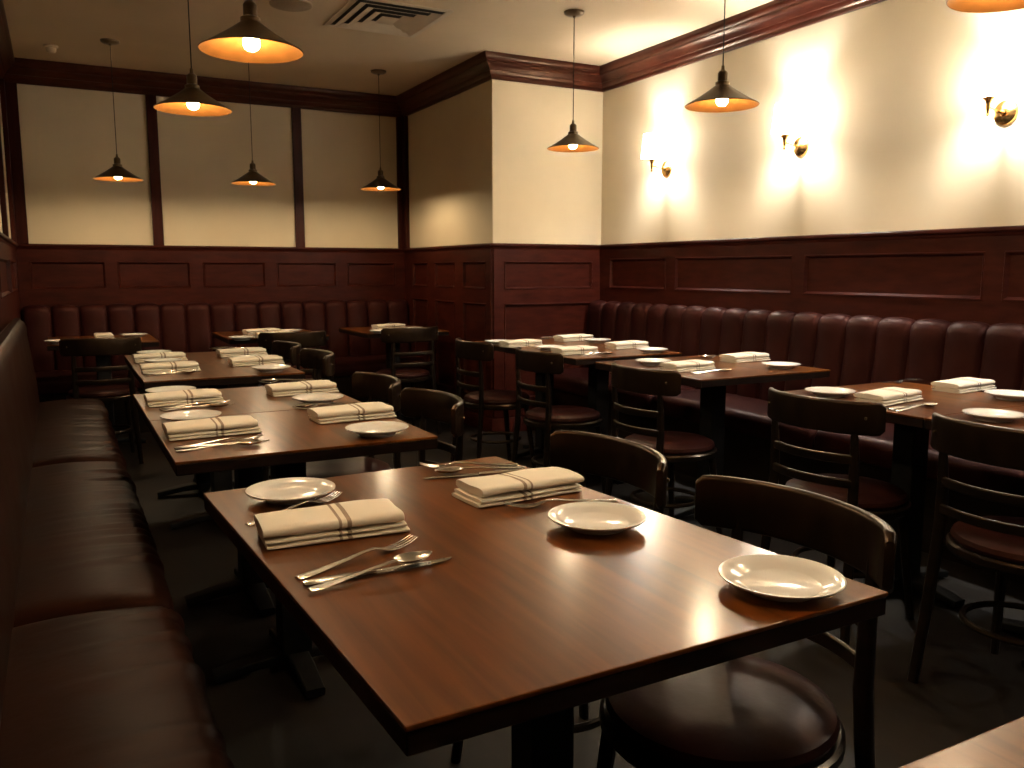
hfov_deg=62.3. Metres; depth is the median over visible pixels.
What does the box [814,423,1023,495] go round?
seat cushion
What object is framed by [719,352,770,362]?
napkin
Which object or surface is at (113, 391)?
dining chair
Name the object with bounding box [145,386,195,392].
bread plate
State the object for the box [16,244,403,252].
trim
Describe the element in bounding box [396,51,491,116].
trim
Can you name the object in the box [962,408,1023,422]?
bread plate
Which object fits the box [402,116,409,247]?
trim
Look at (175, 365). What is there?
napkin
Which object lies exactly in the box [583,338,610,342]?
bread plate
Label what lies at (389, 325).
napkin
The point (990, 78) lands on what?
wall sconce
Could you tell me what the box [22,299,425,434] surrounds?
banquette
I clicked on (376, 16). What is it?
ceiling vent
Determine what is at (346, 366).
seat cushion
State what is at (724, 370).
spoon
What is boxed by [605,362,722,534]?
dining chair
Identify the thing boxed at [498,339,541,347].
napkin
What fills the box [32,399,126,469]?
seat cushion
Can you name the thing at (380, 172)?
socket
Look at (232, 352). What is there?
napkin
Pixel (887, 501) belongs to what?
dining chair
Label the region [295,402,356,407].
spoon
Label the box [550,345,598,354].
napkin
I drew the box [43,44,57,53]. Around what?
ceiling sensor
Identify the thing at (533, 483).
napkin
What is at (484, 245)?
trim
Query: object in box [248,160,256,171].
socket
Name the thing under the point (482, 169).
wall
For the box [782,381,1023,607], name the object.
dining table
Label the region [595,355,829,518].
dining table
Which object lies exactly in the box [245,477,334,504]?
bread plate
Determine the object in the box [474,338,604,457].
dining table
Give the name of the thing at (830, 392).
bread plate
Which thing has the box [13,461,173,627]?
seat cushion
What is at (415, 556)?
spoon
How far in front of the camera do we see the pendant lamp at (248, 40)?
2.64 m
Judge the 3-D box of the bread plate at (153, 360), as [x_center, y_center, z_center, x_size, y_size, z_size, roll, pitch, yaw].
[-1.761,-0.113,4.274,0.181,0.022,0.181,-7,10,-41]
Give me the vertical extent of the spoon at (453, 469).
0.013 m
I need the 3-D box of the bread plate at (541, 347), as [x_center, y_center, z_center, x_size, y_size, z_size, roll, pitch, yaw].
[0.220,-0.214,5.028,0.181,0.022,0.181,5,9,34]
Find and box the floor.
[116,418,1023,767]
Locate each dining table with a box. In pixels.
[47,334,158,442]
[124,351,233,497]
[132,362,304,528]
[133,386,361,616]
[150,409,437,698]
[203,456,887,767]
[212,329,328,354]
[339,325,448,422]
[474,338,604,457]
[522,345,681,483]
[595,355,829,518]
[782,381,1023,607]
[899,717,1023,767]
[924,405,1023,667]
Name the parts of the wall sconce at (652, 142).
lamp shade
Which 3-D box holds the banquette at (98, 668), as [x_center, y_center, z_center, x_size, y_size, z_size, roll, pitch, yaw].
[-0.786,0.542,1.520,0.456,0.960,7.670,-4,9,-28]
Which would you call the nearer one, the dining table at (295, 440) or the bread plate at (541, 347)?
the dining table at (295, 440)
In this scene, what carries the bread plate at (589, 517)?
on the dining table at (531, 619)
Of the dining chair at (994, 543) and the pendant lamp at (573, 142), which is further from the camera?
the pendant lamp at (573, 142)
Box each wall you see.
[0,101,10,238]
[17,84,397,247]
[408,79,602,247]
[601,0,1023,244]
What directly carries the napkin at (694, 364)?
on the dining table at (712, 385)
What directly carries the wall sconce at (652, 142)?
attached to the wall at (894, 130)
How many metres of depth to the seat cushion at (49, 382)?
6.10 m
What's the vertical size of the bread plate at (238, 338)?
0.022 m
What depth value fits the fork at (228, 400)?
2.95 m
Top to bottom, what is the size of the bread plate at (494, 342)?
0.022 m
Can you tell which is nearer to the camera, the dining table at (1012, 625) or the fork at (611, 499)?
the fork at (611, 499)
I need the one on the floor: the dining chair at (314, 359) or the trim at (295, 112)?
the dining chair at (314, 359)
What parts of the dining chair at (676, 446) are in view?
post, crest rail, post, leg, leg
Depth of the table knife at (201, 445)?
2.25 m
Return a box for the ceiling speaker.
[269,0,311,11]
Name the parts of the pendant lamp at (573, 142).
lamp shade, cord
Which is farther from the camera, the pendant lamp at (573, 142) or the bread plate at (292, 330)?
the bread plate at (292, 330)
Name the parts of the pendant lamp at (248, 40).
lamp shade, bulb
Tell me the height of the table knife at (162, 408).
0.007 m
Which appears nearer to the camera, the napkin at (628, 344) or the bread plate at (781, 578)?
the bread plate at (781, 578)
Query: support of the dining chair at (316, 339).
on the floor
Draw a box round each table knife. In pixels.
[143,371,200,374]
[159,404,232,409]
[174,440,268,449]
[302,557,451,585]
[423,469,523,478]
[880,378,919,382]
[887,404,920,409]
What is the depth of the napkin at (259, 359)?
4.21 m
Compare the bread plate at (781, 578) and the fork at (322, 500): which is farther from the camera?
the fork at (322, 500)
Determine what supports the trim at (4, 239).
attached to the wall at (0, 101)
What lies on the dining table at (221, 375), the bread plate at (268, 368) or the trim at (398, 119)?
the bread plate at (268, 368)
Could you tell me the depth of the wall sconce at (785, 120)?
4.69 m
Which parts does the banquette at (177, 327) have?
backrest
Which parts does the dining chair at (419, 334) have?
post, crest rail, leg, post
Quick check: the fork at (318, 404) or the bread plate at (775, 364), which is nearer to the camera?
the fork at (318, 404)
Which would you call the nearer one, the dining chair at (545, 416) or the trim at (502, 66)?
the dining chair at (545, 416)
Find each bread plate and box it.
[44,339,59,343]
[120,333,147,336]
[136,350,170,353]
[143,358,181,362]
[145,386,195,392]
[160,410,220,421]
[228,336,255,340]
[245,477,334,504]
[251,364,290,372]
[280,329,301,331]
[292,393,343,404]
[345,421,408,437]
[369,329,381,333]
[485,339,503,344]
[534,345,563,350]
[548,501,646,534]
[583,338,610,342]
[635,358,670,365]
[636,347,667,352]
[718,554,846,601]
[762,361,800,368]
[805,387,855,397]
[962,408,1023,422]
[984,389,1023,400]
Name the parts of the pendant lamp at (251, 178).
cord, lamp shade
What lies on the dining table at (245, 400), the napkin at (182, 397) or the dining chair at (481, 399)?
the napkin at (182, 397)
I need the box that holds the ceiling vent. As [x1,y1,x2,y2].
[323,0,453,37]
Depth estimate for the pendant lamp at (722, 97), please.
3.62 m
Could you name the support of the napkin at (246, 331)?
on the dining table at (223, 336)
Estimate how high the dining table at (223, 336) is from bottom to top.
0.745 m
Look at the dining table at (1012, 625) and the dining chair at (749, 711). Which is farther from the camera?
the dining table at (1012, 625)
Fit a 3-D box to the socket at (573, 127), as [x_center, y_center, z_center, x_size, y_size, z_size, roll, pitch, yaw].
[0.367,-1.538,5.087,0.060,0.090,0.060,-4,9,-28]
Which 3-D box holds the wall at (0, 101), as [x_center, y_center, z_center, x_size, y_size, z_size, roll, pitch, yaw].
[-1.318,-0.380,1.732,0.120,2.730,10.360,-4,9,-28]
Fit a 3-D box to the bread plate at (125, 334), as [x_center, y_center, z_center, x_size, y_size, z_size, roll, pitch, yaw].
[-2.669,-0.343,5.982,0.181,0.022,0.181,-4,9,-28]
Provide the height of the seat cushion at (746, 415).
0.132 m
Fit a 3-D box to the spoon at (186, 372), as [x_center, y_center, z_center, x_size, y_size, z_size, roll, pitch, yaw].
[-1.545,-0.049,3.833,0.222,0.013,0.042,-5,9,-31]
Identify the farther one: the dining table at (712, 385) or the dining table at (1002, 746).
the dining table at (712, 385)
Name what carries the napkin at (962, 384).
on the dining table at (910, 437)
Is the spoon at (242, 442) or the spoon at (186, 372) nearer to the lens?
the spoon at (242, 442)
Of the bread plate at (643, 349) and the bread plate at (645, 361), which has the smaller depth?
the bread plate at (645, 361)
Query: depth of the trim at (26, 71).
6.67 m
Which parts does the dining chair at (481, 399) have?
post, crest rail, post, leg, leg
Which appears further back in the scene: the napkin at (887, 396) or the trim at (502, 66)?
the trim at (502, 66)
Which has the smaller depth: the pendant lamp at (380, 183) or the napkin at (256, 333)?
the napkin at (256, 333)
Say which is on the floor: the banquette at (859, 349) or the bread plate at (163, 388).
the banquette at (859, 349)
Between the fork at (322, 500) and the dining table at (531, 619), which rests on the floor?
the dining table at (531, 619)
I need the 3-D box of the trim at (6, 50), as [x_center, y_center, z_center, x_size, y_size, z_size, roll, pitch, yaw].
[-1.219,-1.659,1.613,0.104,0.163,10.360,-4,9,-28]
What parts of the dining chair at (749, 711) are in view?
leg, post, crest rail, post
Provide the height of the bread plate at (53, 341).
0.022 m
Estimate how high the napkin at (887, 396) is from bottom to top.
0.042 m
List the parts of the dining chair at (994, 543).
post, crest rail, leg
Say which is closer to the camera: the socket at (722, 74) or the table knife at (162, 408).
the table knife at (162, 408)
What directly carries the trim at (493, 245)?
attached to the wall at (482, 169)
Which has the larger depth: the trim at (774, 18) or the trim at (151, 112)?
the trim at (151, 112)
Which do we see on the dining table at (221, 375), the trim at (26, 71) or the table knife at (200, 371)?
the table knife at (200, 371)
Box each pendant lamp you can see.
[93,38,142,181]
[153,0,231,115]
[198,0,303,62]
[231,63,274,185]
[361,69,400,190]
[547,9,598,151]
[685,0,759,112]
[946,0,1023,12]
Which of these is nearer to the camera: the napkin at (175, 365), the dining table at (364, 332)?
the napkin at (175, 365)
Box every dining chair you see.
[59,336,143,463]
[234,341,300,488]
[258,330,325,386]
[263,348,334,480]
[306,372,400,477]
[375,326,440,433]
[401,387,464,465]
[450,338,536,467]
[450,430,669,763]
[511,347,605,493]
[596,475,896,767]
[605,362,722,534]
[760,387,913,644]
[907,412,1023,682]
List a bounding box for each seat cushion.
[0,606,234,767]
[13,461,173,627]
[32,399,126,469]
[35,370,143,394]
[287,355,425,377]
[554,368,696,410]
[651,389,817,449]
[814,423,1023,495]
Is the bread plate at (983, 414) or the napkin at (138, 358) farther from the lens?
the napkin at (138, 358)
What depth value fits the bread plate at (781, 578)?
1.27 m
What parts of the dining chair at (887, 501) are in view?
post, crest rail, leg, post, leg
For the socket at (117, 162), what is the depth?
5.71 m
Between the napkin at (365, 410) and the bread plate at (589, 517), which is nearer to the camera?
the bread plate at (589, 517)
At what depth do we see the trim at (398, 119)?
7.60 m
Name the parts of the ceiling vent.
plate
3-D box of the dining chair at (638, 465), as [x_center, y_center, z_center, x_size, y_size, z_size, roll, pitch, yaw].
[0.104,0.554,2.016,0.458,0.808,0.469,-4,9,-29]
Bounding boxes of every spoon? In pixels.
[144,371,195,375]
[160,403,228,410]
[176,440,262,451]
[260,379,309,381]
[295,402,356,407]
[307,551,431,591]
[434,466,525,473]
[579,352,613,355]
[692,369,731,373]
[894,403,937,410]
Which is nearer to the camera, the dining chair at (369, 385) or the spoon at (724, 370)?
the dining chair at (369, 385)
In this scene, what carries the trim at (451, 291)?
attached to the wall at (482, 169)
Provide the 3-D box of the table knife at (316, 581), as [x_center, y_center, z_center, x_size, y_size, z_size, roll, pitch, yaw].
[-0.205,0.291,1.326,0.246,0.007,0.020,-4,9,-28]
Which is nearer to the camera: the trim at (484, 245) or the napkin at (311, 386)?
the napkin at (311, 386)
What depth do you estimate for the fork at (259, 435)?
2.32 m
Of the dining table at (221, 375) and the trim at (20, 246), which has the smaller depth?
the dining table at (221, 375)
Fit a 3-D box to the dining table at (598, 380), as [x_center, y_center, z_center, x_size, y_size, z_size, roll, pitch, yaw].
[0.510,0.175,5.016,0.720,0.745,0.628,-4,9,-28]
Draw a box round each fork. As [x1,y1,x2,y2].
[172,399,229,406]
[173,434,262,447]
[245,491,341,525]
[259,379,313,382]
[292,404,344,408]
[295,535,417,579]
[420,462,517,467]
[503,498,616,507]
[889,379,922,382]
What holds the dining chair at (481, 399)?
on the floor
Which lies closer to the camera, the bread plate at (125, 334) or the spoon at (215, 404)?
the spoon at (215, 404)
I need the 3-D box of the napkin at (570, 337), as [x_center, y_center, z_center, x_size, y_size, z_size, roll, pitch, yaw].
[0.416,-0.312,5.681,0.255,0.042,0.122,-5,9,-32]
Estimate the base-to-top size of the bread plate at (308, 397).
0.022 m
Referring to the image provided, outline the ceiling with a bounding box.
[3,0,773,95]
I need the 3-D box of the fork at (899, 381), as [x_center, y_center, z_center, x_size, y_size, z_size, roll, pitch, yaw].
[1.666,-0.015,3.578,0.236,0.014,0.026,-5,9,-35]
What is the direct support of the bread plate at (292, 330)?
on the dining table at (223, 336)
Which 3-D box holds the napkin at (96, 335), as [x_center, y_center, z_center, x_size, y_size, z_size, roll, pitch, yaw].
[-2.787,-0.326,5.783,0.122,0.042,0.255,-4,9,-28]
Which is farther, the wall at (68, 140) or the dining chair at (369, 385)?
the wall at (68, 140)
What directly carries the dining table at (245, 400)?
on the floor
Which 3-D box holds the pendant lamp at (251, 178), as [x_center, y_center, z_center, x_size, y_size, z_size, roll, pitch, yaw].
[-1.877,-1.894,6.088,0.314,0.890,0.314,-4,9,-28]
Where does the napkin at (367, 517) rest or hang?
on the dining table at (531, 619)
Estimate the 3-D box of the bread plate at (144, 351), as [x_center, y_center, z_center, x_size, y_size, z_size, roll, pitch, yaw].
[-1.987,-0.170,4.703,0.181,0.022,0.181,7,10,41]
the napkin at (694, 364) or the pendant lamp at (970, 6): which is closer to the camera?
the pendant lamp at (970, 6)
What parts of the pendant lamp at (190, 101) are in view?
cord, lamp shade, bulb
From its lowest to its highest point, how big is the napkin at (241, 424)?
0.042 m
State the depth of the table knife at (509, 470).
1.95 m
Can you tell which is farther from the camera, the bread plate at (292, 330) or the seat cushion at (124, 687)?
the bread plate at (292, 330)
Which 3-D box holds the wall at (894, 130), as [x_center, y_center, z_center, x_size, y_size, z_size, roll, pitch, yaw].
[2.775,-0.538,2.910,0.120,2.730,8.600,-4,9,-28]
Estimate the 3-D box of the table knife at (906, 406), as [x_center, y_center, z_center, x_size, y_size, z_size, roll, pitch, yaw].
[1.377,0.076,2.926,0.246,0.007,0.020,-5,9,-31]
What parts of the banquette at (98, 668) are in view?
backrest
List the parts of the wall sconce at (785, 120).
lamp shade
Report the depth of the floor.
2.60 m
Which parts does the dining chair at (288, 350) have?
post, crest rail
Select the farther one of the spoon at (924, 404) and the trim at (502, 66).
the trim at (502, 66)
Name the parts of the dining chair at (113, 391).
post, crest rail, leg, post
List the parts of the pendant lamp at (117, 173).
cord, lamp shade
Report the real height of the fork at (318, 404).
0.014 m
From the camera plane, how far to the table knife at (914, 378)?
3.61 m
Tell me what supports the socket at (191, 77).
attached to the pendant lamp at (190, 101)
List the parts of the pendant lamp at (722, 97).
bulb, lamp shade, cord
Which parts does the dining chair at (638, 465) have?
leg, post, crest rail, post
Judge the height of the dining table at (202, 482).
0.745 m
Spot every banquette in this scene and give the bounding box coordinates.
[0,318,234,767]
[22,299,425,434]
[553,300,1023,583]
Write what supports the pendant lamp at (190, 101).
hanging from the ceiling
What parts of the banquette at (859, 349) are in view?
backrest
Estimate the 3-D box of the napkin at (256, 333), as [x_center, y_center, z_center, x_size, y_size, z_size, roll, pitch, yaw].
[-1.668,-0.350,5.963,0.255,0.042,0.122,-3,8,-24]
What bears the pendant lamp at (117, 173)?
hanging from the ceiling
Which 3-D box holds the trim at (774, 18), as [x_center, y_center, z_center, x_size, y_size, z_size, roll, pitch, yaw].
[2.676,-1.803,2.686,0.104,0.163,8.600,-4,9,-28]
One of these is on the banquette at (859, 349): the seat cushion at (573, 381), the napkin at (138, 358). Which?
the seat cushion at (573, 381)
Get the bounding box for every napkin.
[94,332,113,337]
[132,352,187,362]
[139,361,200,373]
[143,388,224,406]
[162,415,261,440]
[216,347,267,356]
[227,355,284,366]
[242,328,279,334]
[254,498,409,549]
[255,331,291,337]
[265,380,338,396]
[307,402,396,423]
[371,323,404,328]
[452,467,583,507]
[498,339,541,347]
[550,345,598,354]
[553,334,592,341]
[604,340,648,348]
[659,359,715,371]
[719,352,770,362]
[854,387,922,405]
[931,377,995,393]
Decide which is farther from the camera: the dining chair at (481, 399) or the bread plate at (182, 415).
the dining chair at (481, 399)
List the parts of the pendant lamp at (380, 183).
cord, lamp shade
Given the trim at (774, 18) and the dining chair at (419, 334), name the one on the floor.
the dining chair at (419, 334)
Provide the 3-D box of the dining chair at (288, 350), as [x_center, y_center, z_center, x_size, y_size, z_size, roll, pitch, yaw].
[-1.423,0.177,4.818,0.458,0.808,0.469,-4,9,-28]
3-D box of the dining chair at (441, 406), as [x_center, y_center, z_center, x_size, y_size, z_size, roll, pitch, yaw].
[-0.397,0.446,2.818,0.458,0.808,0.469,-4,9,-28]
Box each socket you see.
[113,154,121,165]
[185,68,199,88]
[240,0,260,22]
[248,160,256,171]
[377,167,384,177]
[568,120,577,133]
[715,65,729,84]
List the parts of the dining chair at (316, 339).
crest rail, post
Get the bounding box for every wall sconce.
[641,133,671,176]
[771,102,808,156]
[970,54,1017,125]
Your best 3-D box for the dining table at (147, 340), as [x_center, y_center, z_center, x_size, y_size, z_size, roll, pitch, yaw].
[-2.813,0.062,5.859,0.660,0.745,0.720,-4,9,-28]
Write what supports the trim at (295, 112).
attached to the wall at (68, 140)
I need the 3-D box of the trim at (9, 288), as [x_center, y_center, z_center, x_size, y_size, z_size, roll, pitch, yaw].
[-1.255,0.230,1.848,0.022,1.252,10.360,-4,9,-28]
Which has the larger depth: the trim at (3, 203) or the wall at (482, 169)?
the wall at (482, 169)
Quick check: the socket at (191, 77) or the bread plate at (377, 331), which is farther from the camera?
the bread plate at (377, 331)
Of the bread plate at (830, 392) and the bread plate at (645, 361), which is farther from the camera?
the bread plate at (645, 361)
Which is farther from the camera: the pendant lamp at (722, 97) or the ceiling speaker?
the ceiling speaker
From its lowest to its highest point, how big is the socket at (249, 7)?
0.090 m
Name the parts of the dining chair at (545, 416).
post, crest rail, post, leg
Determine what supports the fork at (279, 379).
on the dining table at (245, 400)
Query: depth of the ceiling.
5.43 m
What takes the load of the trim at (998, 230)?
attached to the wall at (894, 130)
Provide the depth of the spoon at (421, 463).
2.03 m
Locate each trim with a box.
[0,0,13,77]
[0,125,8,236]
[0,232,17,248]
[0,241,20,332]
[3,57,401,116]
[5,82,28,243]
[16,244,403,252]
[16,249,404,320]
[145,94,163,244]
[291,108,304,246]
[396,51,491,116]
[396,117,403,247]
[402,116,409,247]
[403,243,490,252]
[405,249,492,417]
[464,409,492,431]
[485,50,602,91]
[490,243,599,249]
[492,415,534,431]
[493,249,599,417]
[600,0,885,91]
[600,225,1023,249]
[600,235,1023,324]
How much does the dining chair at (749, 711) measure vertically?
0.808 m
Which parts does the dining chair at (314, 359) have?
leg, post, crest rail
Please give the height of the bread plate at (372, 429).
0.022 m
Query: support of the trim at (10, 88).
attached to the wall at (68, 140)
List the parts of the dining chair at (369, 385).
post, crest rail, post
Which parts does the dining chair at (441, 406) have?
post, crest rail, post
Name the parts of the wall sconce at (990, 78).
lamp shade, arm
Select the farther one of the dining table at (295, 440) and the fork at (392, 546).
the dining table at (295, 440)
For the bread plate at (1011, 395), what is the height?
0.022 m

